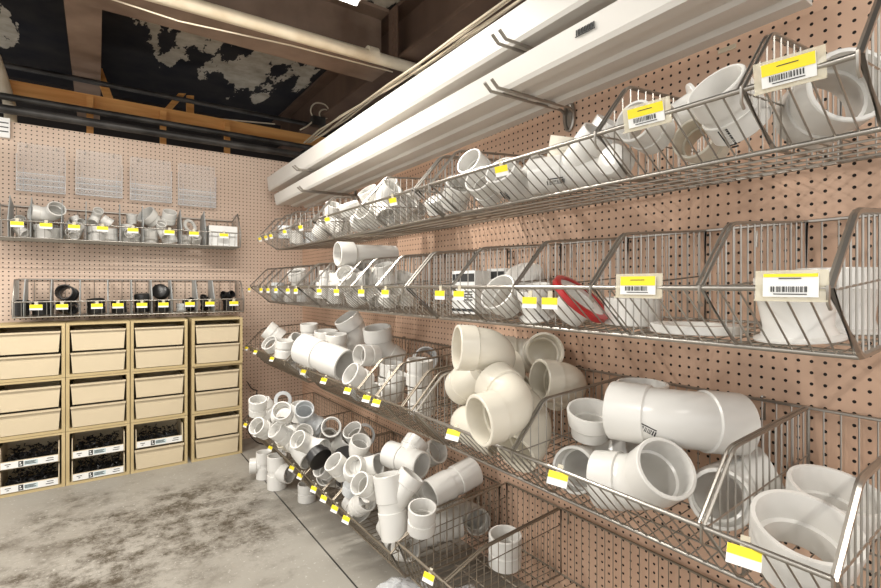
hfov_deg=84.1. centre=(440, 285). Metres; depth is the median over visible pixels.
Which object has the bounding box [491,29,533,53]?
hook
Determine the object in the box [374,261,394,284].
coupling
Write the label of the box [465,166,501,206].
coupling
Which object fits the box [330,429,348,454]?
pipe tee
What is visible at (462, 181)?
coupling
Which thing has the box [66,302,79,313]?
coupling
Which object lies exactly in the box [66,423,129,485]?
case
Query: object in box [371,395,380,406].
price tag
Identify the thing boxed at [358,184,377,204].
coupling
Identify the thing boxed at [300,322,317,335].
coupling
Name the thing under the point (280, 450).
coupling
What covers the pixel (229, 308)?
coupling
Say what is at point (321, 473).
coupling
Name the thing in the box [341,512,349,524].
price tag
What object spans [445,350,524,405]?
pipe elbow
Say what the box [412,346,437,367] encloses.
coupling
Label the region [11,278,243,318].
wire rack
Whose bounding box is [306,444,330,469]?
plug
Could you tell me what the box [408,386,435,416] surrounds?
coupling
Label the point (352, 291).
coupling
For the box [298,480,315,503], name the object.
coupling
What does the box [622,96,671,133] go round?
price tag
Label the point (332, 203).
pipe elbow
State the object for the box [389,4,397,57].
plate
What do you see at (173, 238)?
coupling
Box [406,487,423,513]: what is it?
coupling
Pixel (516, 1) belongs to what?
cable
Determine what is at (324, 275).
coupling
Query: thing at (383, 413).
wire basket
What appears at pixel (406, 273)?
pipe reducer
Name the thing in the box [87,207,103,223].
pipe elbow
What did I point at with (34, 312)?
coupling
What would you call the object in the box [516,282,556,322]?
flange
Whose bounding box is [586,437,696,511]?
pipe elbow
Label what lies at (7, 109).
pipe
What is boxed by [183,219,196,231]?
ring
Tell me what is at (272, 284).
coupling
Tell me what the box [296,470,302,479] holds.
price tag
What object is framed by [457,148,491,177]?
coupling
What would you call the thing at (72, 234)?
pipe tee
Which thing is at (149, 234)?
coupling
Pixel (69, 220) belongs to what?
coupling
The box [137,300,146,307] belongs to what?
price tag
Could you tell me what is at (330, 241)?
wire basket
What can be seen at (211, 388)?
case
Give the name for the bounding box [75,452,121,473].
screws
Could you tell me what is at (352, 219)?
coupling
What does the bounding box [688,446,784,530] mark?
pipe elbow
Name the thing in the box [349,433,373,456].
pipe elbow
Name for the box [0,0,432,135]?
ceiling
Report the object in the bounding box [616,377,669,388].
coupling
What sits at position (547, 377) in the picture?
pipe elbow
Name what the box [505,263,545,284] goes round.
fitting
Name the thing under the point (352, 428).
coupling
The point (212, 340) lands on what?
case
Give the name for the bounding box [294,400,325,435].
pipe elbow
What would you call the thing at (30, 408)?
case
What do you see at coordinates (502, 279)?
pipe reducer
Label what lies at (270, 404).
coupling
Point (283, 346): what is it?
coupling
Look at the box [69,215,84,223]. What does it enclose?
pipe elbow
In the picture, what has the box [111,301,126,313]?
coupling
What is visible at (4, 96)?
pipe
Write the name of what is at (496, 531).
coupling
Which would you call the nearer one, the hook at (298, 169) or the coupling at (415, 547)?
the coupling at (415, 547)
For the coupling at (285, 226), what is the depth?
2.94 m
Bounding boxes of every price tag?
[10,218,23,226]
[29,301,42,309]
[40,220,51,228]
[56,301,67,309]
[68,222,79,229]
[91,301,102,308]
[97,223,107,231]
[112,300,123,307]
[127,225,137,232]
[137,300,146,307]
[158,300,168,306]
[164,227,174,234]
[185,299,194,306]
[189,229,198,236]
[205,299,214,305]
[219,231,227,237]
[229,299,237,305]
[288,463,294,471]
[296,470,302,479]
[300,367,306,375]
[310,483,316,493]
[317,286,321,294]
[319,492,327,502]
[320,375,326,383]
[324,214,330,223]
[330,502,338,513]
[334,286,338,295]
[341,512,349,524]
[343,384,351,394]
[358,286,364,295]
[362,392,370,402]
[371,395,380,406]
[381,286,388,296]
[389,193,397,205]
[422,567,434,585]
[435,286,444,299]
[445,424,460,441]
[453,286,464,299]
[494,159,508,176]
[522,291,536,307]
[542,291,557,309]
[546,464,568,488]
[614,273,662,298]
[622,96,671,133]
[725,534,762,572]
[753,44,826,95]
[754,269,828,301]
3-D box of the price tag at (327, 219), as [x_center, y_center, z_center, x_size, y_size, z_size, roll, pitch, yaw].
[-0.502,-0.299,2.165,0.010,0.041,0.042,0,0,-42]
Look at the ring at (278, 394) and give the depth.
2.89 m
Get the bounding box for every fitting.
[134,293,149,299]
[152,284,169,298]
[339,200,359,216]
[405,186,423,200]
[425,193,447,215]
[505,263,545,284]
[598,143,634,179]
[749,489,869,587]
[775,47,880,149]
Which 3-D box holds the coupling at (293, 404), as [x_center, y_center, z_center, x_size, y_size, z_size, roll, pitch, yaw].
[-0.718,0.645,2.506,0.094,0.098,0.102,0,0,-6]
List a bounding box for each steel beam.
[64,0,101,119]
[68,0,388,81]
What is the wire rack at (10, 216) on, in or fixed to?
attached to the wall at (232, 185)
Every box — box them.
[310,115,325,127]
[452,270,489,313]
[487,268,509,299]
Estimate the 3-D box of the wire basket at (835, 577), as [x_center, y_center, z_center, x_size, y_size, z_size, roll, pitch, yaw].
[0.429,0.404,1.264,0.494,0.284,1.104,0,0,-35]
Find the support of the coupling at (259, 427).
on the coupling at (281, 434)
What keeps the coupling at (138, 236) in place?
on the wire rack at (10, 216)
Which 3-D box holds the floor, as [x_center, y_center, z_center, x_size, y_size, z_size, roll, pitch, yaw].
[-1.184,1.148,0.206,4.700,0.050,6.100,0,0,-35]
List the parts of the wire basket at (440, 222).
panel, panel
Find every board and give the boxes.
[100,68,112,97]
[165,93,185,108]
[186,95,193,112]
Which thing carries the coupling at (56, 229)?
on the wire rack at (10, 216)
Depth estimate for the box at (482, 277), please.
1.64 m
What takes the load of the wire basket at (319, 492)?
attached to the wall at (838, 384)
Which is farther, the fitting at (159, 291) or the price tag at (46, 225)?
the fitting at (159, 291)
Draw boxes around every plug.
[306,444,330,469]
[334,446,349,458]
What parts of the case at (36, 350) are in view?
drawer, drawer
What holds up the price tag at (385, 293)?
attached to the wire basket at (421, 310)
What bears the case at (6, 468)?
on the floor
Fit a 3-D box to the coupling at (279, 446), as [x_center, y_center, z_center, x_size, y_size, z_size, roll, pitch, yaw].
[-0.813,0.844,2.634,0.133,0.134,0.100,0,0,-42]
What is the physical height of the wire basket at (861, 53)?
0.252 m
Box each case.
[0,320,67,382]
[0,377,65,440]
[0,430,65,497]
[66,319,129,376]
[66,372,129,431]
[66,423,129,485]
[128,317,187,371]
[130,367,187,422]
[130,415,187,473]
[185,315,242,366]
[188,363,241,413]
[188,408,241,461]
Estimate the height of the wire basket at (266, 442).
0.238 m
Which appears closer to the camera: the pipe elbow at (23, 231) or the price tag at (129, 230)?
the pipe elbow at (23, 231)
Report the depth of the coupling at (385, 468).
2.10 m
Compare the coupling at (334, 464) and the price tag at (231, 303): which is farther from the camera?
the price tag at (231, 303)
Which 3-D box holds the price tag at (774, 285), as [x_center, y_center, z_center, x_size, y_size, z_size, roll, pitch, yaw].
[0.511,0.000,0.714,0.010,0.046,0.090,0,0,-42]
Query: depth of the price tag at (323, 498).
2.11 m
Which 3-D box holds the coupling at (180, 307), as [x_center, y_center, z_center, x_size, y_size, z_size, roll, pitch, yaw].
[-1.707,0.142,3.213,0.056,0.053,0.056,0,0,45]
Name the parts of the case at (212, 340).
drawer, drawer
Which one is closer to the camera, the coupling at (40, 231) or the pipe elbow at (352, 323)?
the pipe elbow at (352, 323)
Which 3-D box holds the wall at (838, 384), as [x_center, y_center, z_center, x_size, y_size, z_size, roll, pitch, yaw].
[0.344,0.084,1.815,0.012,2.078,4.972,0,0,-35]
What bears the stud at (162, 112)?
attached to the wall at (232, 185)
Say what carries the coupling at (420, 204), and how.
in the wire basket at (440, 222)
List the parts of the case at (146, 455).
drawer, drawer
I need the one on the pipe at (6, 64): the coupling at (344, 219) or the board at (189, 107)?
the board at (189, 107)
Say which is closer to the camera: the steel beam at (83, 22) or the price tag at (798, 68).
the price tag at (798, 68)
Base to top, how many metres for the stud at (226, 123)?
0.500 m
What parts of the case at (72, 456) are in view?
drawer, drawer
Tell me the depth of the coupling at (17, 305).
2.73 m
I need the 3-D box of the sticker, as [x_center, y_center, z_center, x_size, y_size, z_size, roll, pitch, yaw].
[0.733,-0.606,1.248,0.002,0.012,0.044,0,0,-35]
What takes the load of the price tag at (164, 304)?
attached to the wire rack at (15, 294)
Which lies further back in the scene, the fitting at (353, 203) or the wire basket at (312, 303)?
the wire basket at (312, 303)
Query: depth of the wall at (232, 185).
3.22 m
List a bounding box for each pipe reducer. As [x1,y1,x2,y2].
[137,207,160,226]
[287,271,304,285]
[397,270,413,284]
[481,275,520,317]
[567,398,607,445]
[785,464,880,538]
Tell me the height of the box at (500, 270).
0.145 m
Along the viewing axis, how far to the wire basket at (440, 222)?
2.00 m
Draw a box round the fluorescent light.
[341,0,360,5]
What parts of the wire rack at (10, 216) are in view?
panel, panel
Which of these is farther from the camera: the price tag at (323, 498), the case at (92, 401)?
the case at (92, 401)
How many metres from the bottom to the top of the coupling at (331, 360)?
0.208 m
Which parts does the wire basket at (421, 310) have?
panel, panel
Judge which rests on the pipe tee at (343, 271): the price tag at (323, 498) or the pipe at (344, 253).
the pipe at (344, 253)
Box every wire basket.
[242,392,392,488]
[245,323,363,382]
[248,263,351,307]
[257,197,392,250]
[295,249,507,318]
[296,336,460,444]
[303,431,499,578]
[311,156,514,238]
[395,482,728,587]
[405,207,880,359]
[413,0,880,217]
[413,365,880,587]
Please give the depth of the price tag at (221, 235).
3.25 m
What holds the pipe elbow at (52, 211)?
on the wire rack at (10, 216)
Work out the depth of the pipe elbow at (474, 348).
1.33 m
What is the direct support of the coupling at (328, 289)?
in the wire basket at (421, 310)
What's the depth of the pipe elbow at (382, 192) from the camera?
2.02 m
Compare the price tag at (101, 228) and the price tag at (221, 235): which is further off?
the price tag at (221, 235)
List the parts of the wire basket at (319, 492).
panel, panel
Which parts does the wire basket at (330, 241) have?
panel, panel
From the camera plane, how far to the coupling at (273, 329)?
2.99 m
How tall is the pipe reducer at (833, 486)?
0.131 m
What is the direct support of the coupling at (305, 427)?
on the coupling at (299, 457)
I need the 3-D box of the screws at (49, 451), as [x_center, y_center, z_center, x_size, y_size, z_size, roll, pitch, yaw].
[-2.291,0.933,2.739,0.229,0.078,0.201,0,0,-35]
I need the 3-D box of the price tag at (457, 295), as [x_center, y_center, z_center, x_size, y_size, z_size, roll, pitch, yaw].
[0.052,0.019,1.368,0.005,0.041,0.042,0,0,-42]
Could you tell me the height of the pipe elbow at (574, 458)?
0.143 m
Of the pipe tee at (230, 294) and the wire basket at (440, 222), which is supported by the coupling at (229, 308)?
the pipe tee at (230, 294)
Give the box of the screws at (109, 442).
[75,431,121,450]
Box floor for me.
[0,437,529,587]
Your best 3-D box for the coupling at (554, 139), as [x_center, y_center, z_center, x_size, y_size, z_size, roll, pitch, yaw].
[0.346,-0.373,1.364,0.090,0.110,0.112,0,0,-18]
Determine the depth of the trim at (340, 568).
2.15 m
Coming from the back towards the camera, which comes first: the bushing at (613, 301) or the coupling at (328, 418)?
the coupling at (328, 418)
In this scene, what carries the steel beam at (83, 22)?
attached to the ceiling at (136, 53)
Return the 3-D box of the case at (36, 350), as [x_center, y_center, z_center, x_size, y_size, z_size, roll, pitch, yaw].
[-2.310,0.361,2.765,0.303,0.303,0.298,0,0,-35]
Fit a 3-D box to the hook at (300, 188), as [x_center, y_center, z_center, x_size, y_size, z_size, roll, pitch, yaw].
[-0.674,-0.542,2.925,0.372,0.110,0.050,0,0,-35]
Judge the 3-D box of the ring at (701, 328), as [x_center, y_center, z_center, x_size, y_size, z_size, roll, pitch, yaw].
[0.548,0.090,1.051,0.180,0.018,0.180,0,0,0]
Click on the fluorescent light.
(354, 2)
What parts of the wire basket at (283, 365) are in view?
panel, panel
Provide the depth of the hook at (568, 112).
1.58 m
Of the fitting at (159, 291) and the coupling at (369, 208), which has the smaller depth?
the coupling at (369, 208)
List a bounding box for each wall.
[0,76,326,161]
[0,122,301,438]
[302,0,880,587]
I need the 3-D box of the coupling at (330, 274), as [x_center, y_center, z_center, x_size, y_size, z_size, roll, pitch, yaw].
[-0.485,-0.021,2.316,0.087,0.090,0.093,0,0,-8]
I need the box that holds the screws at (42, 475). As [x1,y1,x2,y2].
[5,462,57,485]
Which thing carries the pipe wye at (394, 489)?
on the coupling at (415, 547)
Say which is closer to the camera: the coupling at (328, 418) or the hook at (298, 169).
the coupling at (328, 418)
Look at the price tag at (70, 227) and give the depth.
2.79 m
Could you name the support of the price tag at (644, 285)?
attached to the wire basket at (857, 352)
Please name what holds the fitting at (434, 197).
in the wire basket at (440, 222)
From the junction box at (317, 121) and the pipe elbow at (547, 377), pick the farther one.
the junction box at (317, 121)
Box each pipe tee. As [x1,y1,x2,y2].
[69,222,83,238]
[121,224,134,241]
[200,297,210,310]
[220,290,234,300]
[249,449,271,480]
[267,452,295,490]
[271,404,292,425]
[284,332,299,363]
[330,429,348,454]
[332,265,369,292]
[343,454,383,482]
[380,432,430,478]
[420,506,463,548]
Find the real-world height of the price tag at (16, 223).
0.048 m
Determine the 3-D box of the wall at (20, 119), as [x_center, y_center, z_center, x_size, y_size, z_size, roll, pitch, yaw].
[-3.301,-0.248,3.821,5.400,2.743,0.050,0,0,-35]
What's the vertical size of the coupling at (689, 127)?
0.093 m
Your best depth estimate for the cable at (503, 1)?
2.40 m
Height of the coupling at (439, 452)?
0.137 m
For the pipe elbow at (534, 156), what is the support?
in the wire basket at (861, 53)
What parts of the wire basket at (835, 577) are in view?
panel, panel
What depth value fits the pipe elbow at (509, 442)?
1.34 m
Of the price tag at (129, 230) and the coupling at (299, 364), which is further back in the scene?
the price tag at (129, 230)
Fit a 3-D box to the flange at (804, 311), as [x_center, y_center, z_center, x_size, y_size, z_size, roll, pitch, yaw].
[0.646,0.038,0.881,0.139,0.126,0.138,0,0,32]
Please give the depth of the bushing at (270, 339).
2.93 m
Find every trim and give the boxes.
[241,453,357,587]
[267,0,617,191]
[274,0,811,207]
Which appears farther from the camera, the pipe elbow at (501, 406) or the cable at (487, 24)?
the cable at (487, 24)
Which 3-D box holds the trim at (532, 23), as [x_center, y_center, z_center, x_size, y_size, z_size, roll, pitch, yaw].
[-0.273,-0.766,2.382,0.255,0.140,3.110,0,0,-35]
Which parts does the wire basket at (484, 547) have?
panel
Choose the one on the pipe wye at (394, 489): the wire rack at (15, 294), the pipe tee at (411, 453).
the pipe tee at (411, 453)
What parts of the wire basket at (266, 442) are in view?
panel, panel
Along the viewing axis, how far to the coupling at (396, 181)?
2.23 m
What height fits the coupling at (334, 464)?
0.119 m
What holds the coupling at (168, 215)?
on the coupling at (173, 238)
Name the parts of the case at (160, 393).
drawer, drawer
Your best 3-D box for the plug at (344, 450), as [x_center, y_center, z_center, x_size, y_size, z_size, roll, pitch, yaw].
[-0.420,0.772,2.185,0.112,0.084,0.114,0,0,-20]
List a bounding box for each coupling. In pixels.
[11,300,30,315]
[14,215,25,224]
[31,300,50,315]
[33,224,51,237]
[51,225,60,238]
[55,284,78,300]
[64,228,70,238]
[65,218,71,227]
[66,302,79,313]
[86,298,105,313]
[87,226,105,241]
[99,215,113,227]
[105,228,117,240]
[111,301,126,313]
[126,213,136,223]
[134,233,140,241]
[134,301,148,312]
[144,229,157,242]
[155,301,168,311]
[161,209,176,225]
[162,230,177,242]
[176,303,185,311]
[182,235,190,243]
[191,235,201,244]
[223,298,235,310]
[248,395,266,418]
[249,417,272,439]
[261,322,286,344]
[262,396,274,419]
[268,422,292,445]
[271,283,283,294]
[272,401,293,424]
[274,338,293,358]
[277,443,290,453]
[278,225,291,238]
[278,448,291,460]
[283,290,295,301]
[284,424,308,468]
[289,231,302,243]
[291,334,353,380]
[291,400,302,422]
[291,423,313,436]
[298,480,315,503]
[299,364,315,377]
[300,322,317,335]
[304,232,317,242]
[312,216,328,239]
[313,466,334,481]
[314,282,326,298]
[319,270,335,285]
[321,417,341,437]
[324,452,346,481]
[325,332,346,347]
[327,289,342,303]
[329,272,335,290]
[341,216,354,232]
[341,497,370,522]
[342,363,373,393]
[342,481,359,498]
[343,421,368,442]
[346,291,367,307]
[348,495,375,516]
[350,214,367,231]
[350,471,375,500]
[352,264,370,274]
[352,344,381,365]
[355,201,379,229]
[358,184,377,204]
[361,423,374,443]
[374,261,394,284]
[376,521,407,551]
[377,178,402,191]
[377,375,401,402]
[377,453,392,471]
[378,283,400,308]
[391,536,420,561]
[395,194,417,222]
[397,288,415,306]
[405,201,426,222]
[406,357,432,387]
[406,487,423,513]
[407,498,436,539]
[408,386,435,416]
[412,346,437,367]
[421,457,482,508]
[426,440,447,467]
[441,175,470,212]
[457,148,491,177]
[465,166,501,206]
[488,525,521,573]
[547,135,573,156]
[615,100,674,154]
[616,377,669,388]
[672,118,729,168]
[686,63,771,147]
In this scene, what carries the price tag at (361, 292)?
attached to the wire basket at (421, 310)
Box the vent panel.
[0,117,10,138]
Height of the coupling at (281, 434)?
0.119 m
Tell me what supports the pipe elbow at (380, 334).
in the wire basket at (383, 413)
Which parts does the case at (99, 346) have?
drawer, drawer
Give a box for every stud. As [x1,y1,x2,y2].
[86,96,92,133]
[160,109,165,143]
[224,121,229,153]
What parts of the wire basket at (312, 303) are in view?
panel, panel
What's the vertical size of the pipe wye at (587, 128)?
0.163 m
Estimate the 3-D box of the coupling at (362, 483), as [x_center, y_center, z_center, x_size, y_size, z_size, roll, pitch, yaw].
[-0.274,0.735,1.794,0.084,0.112,0.111,0,0,40]
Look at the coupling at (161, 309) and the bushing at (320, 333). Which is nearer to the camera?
the bushing at (320, 333)
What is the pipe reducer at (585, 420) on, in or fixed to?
on the pipe elbow at (574, 458)
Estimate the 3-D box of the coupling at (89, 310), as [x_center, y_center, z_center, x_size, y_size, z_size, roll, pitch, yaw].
[-2.094,0.121,2.966,0.093,0.096,0.100,0,0,-8]
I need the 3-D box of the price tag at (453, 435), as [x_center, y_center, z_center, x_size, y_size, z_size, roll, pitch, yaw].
[0.038,0.418,1.393,0.048,0.041,0.023,0,0,42]
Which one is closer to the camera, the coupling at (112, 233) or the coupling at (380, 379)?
the coupling at (380, 379)
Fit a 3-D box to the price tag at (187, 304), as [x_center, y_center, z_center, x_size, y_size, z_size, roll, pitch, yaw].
[-1.609,0.109,3.134,0.056,0.048,0.005,0,0,-32]
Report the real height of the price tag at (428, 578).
0.037 m
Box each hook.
[292,165,316,172]
[297,186,357,199]
[483,78,575,131]
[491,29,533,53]
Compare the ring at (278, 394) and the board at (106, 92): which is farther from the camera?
the board at (106, 92)
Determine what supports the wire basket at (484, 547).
attached to the wall at (838, 384)
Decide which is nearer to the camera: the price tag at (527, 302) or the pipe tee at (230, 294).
the price tag at (527, 302)
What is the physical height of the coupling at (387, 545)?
0.130 m
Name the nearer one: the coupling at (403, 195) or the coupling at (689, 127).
the coupling at (689, 127)
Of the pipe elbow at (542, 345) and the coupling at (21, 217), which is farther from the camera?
the coupling at (21, 217)
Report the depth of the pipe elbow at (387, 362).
2.19 m
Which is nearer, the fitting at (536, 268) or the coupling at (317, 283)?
the fitting at (536, 268)
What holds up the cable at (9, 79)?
attached to the board at (106, 92)
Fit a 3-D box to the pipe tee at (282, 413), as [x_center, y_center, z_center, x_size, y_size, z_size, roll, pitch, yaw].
[-0.819,0.685,2.588,0.181,0.144,0.140,0,0,14]
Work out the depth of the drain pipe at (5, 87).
2.84 m
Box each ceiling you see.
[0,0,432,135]
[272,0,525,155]
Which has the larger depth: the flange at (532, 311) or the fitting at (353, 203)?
the fitting at (353, 203)
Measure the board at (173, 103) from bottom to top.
0.231 m
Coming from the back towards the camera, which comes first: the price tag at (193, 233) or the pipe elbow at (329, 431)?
the price tag at (193, 233)
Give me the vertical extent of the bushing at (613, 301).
0.066 m
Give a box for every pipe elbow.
[12,218,29,236]
[27,201,66,221]
[53,302,76,314]
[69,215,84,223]
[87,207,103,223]
[156,220,169,239]
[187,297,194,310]
[200,294,206,306]
[290,430,330,453]
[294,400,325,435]
[316,477,340,488]
[318,427,341,442]
[325,201,347,236]
[334,311,365,350]
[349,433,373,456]
[361,498,378,511]
[363,323,405,367]
[366,270,380,307]
[366,368,406,406]
[373,179,401,225]
[444,499,489,535]
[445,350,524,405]
[450,405,497,456]
[451,325,515,380]
[465,362,533,446]
[485,157,543,200]
[497,381,551,472]
[505,332,564,372]
[518,154,545,169]
[529,359,586,410]
[553,439,637,494]
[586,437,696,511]
[591,114,621,191]
[602,381,760,455]
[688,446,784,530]
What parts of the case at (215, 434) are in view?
drawer, drawer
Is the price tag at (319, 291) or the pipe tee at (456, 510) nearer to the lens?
the pipe tee at (456, 510)
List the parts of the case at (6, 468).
drawer, drawer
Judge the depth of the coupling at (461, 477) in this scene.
1.83 m
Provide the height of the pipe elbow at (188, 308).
0.094 m
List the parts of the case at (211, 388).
drawer, drawer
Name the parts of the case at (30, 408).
drawer, drawer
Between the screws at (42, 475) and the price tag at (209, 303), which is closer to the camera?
the screws at (42, 475)
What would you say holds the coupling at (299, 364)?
in the wire basket at (283, 365)
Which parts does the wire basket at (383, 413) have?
panel, panel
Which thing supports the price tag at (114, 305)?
attached to the wire rack at (15, 294)
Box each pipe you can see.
[0,55,16,122]
[0,92,312,149]
[0,104,303,157]
[3,62,309,125]
[145,0,427,75]
[333,242,398,265]
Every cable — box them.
[9,79,274,124]
[113,0,392,72]
[304,0,507,142]
[307,0,510,142]
[309,0,521,142]
[310,102,328,115]
[311,1,520,142]
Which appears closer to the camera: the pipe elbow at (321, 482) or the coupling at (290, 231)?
the pipe elbow at (321, 482)
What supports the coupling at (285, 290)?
in the wire basket at (312, 303)
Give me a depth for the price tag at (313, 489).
2.21 m
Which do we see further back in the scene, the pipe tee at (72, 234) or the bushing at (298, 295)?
the bushing at (298, 295)
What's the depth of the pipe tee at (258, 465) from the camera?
2.82 m
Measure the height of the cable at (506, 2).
0.024 m
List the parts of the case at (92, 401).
drawer, drawer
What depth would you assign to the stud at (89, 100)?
3.08 m
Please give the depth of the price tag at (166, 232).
3.07 m
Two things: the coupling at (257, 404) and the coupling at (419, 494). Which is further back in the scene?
the coupling at (257, 404)
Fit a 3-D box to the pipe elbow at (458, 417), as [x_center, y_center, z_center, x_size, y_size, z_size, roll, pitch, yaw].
[0.115,0.455,1.546,0.162,0.159,0.274,0,0,-16]
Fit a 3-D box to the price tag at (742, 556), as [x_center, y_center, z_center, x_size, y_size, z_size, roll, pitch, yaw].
[0.478,0.418,0.768,0.048,0.041,0.023,0,0,42]
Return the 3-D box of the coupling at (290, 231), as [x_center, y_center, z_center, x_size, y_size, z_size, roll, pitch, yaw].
[-0.870,-0.293,2.944,0.080,0.080,0.083,0,0,-6]
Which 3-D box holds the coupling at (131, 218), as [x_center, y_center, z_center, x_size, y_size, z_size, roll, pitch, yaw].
[-1.947,-0.424,3.075,0.056,0.070,0.071,0,0,-34]
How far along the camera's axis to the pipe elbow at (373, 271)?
2.21 m
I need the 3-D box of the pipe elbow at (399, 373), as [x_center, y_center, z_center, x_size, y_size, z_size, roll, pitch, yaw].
[-0.220,0.436,2.102,0.190,0.150,0.110,0,0,-37]
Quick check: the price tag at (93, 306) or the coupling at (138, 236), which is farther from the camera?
the coupling at (138, 236)
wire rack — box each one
[0,195,240,249]
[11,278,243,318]
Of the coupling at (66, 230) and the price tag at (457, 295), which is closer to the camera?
the price tag at (457, 295)
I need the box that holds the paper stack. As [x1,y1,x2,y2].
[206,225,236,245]
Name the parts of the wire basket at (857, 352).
panel, panel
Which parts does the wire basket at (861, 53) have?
panel, panel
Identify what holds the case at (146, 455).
on the floor
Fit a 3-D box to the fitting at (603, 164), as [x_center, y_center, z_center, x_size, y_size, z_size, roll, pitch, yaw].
[0.402,-0.285,1.121,0.051,0.080,0.076,0,0,-32]
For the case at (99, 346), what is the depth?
2.84 m
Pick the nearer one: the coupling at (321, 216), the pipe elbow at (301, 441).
the pipe elbow at (301, 441)
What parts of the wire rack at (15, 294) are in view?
panel, panel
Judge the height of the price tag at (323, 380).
0.037 m
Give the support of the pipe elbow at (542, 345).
on the pipe elbow
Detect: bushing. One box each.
[261,336,276,353]
[297,295,309,301]
[314,328,337,339]
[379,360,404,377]
[604,296,660,326]
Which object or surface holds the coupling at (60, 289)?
on the coupling at (69, 303)
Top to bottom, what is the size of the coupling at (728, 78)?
0.146 m
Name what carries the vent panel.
attached to the wall at (232, 185)
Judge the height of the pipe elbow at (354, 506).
0.113 m
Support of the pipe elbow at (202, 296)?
on the wire rack at (15, 294)
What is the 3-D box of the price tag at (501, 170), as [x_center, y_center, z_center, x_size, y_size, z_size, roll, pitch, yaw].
[0.154,-0.299,1.233,0.010,0.041,0.042,0,0,-42]
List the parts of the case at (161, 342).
drawer, drawer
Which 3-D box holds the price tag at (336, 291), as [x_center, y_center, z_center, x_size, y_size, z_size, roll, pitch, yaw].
[-0.439,0.019,2.066,0.005,0.041,0.042,0,0,-42]
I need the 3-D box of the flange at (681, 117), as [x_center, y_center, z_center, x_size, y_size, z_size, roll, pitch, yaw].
[0.538,-0.384,1.052,0.077,0.102,0.108,0,0,25]
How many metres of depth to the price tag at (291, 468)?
2.46 m
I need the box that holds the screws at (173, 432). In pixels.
[136,424,179,441]
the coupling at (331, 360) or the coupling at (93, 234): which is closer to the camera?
the coupling at (331, 360)
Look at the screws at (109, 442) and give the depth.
2.92 m
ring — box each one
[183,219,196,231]
[274,391,291,403]
[287,268,304,275]
[650,321,743,335]
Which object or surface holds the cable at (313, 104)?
attached to the junction box at (317, 121)
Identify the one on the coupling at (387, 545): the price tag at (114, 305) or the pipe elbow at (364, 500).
the pipe elbow at (364, 500)
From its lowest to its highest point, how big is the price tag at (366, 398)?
0.037 m
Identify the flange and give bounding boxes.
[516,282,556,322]
[552,275,607,326]
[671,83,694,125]
[753,272,847,344]
[794,267,877,334]
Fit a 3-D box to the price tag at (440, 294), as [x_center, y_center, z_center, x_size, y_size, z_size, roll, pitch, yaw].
[-0.001,0.019,1.443,0.005,0.041,0.042,0,0,-42]
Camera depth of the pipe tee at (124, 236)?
3.01 m
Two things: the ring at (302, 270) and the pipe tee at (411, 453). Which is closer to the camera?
the pipe tee at (411, 453)
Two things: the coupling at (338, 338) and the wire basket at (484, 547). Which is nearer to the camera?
the wire basket at (484, 547)
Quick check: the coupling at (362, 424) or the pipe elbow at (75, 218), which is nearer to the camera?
the coupling at (362, 424)
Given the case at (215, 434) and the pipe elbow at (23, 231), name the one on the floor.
the case at (215, 434)
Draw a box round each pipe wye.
[373,466,423,542]
[527,123,613,194]
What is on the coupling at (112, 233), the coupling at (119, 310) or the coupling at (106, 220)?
the coupling at (106, 220)
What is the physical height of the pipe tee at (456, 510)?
0.152 m
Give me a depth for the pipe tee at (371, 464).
1.92 m
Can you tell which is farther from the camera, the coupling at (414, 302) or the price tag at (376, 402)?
the coupling at (414, 302)
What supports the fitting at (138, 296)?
on the coupling at (137, 310)
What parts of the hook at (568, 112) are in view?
plate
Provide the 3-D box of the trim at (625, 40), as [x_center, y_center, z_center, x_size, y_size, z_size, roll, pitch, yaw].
[-0.175,-0.620,2.219,0.262,0.117,3.030,0,0,-35]
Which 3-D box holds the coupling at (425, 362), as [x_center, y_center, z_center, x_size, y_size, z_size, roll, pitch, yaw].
[-0.086,0.354,2.010,0.111,0.111,0.116,0,0,-26]
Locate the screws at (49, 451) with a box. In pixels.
[5,441,57,461]
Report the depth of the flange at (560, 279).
1.21 m
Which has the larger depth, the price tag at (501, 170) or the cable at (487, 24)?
the cable at (487, 24)
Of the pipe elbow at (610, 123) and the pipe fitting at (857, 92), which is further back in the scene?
the pipe elbow at (610, 123)
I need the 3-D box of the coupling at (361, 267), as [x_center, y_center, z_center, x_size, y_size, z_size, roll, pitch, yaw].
[-0.381,-0.056,2.277,0.116,0.117,0.086,0,0,39]
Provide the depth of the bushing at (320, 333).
2.53 m
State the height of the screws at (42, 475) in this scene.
0.084 m
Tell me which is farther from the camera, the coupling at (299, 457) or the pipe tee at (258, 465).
the pipe tee at (258, 465)
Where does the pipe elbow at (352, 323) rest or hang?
in the wire basket at (383, 413)
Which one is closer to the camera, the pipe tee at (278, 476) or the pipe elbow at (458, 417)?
the pipe elbow at (458, 417)
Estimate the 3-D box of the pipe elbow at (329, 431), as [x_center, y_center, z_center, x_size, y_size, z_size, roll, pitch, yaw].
[-0.548,0.779,2.493,0.149,0.143,0.155,0,0,-14]
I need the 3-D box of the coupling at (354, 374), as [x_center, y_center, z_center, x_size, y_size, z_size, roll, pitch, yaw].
[-0.347,0.390,2.060,0.132,0.134,0.100,0,0,-40]
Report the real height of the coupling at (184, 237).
0.072 m
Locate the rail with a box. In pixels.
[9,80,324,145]

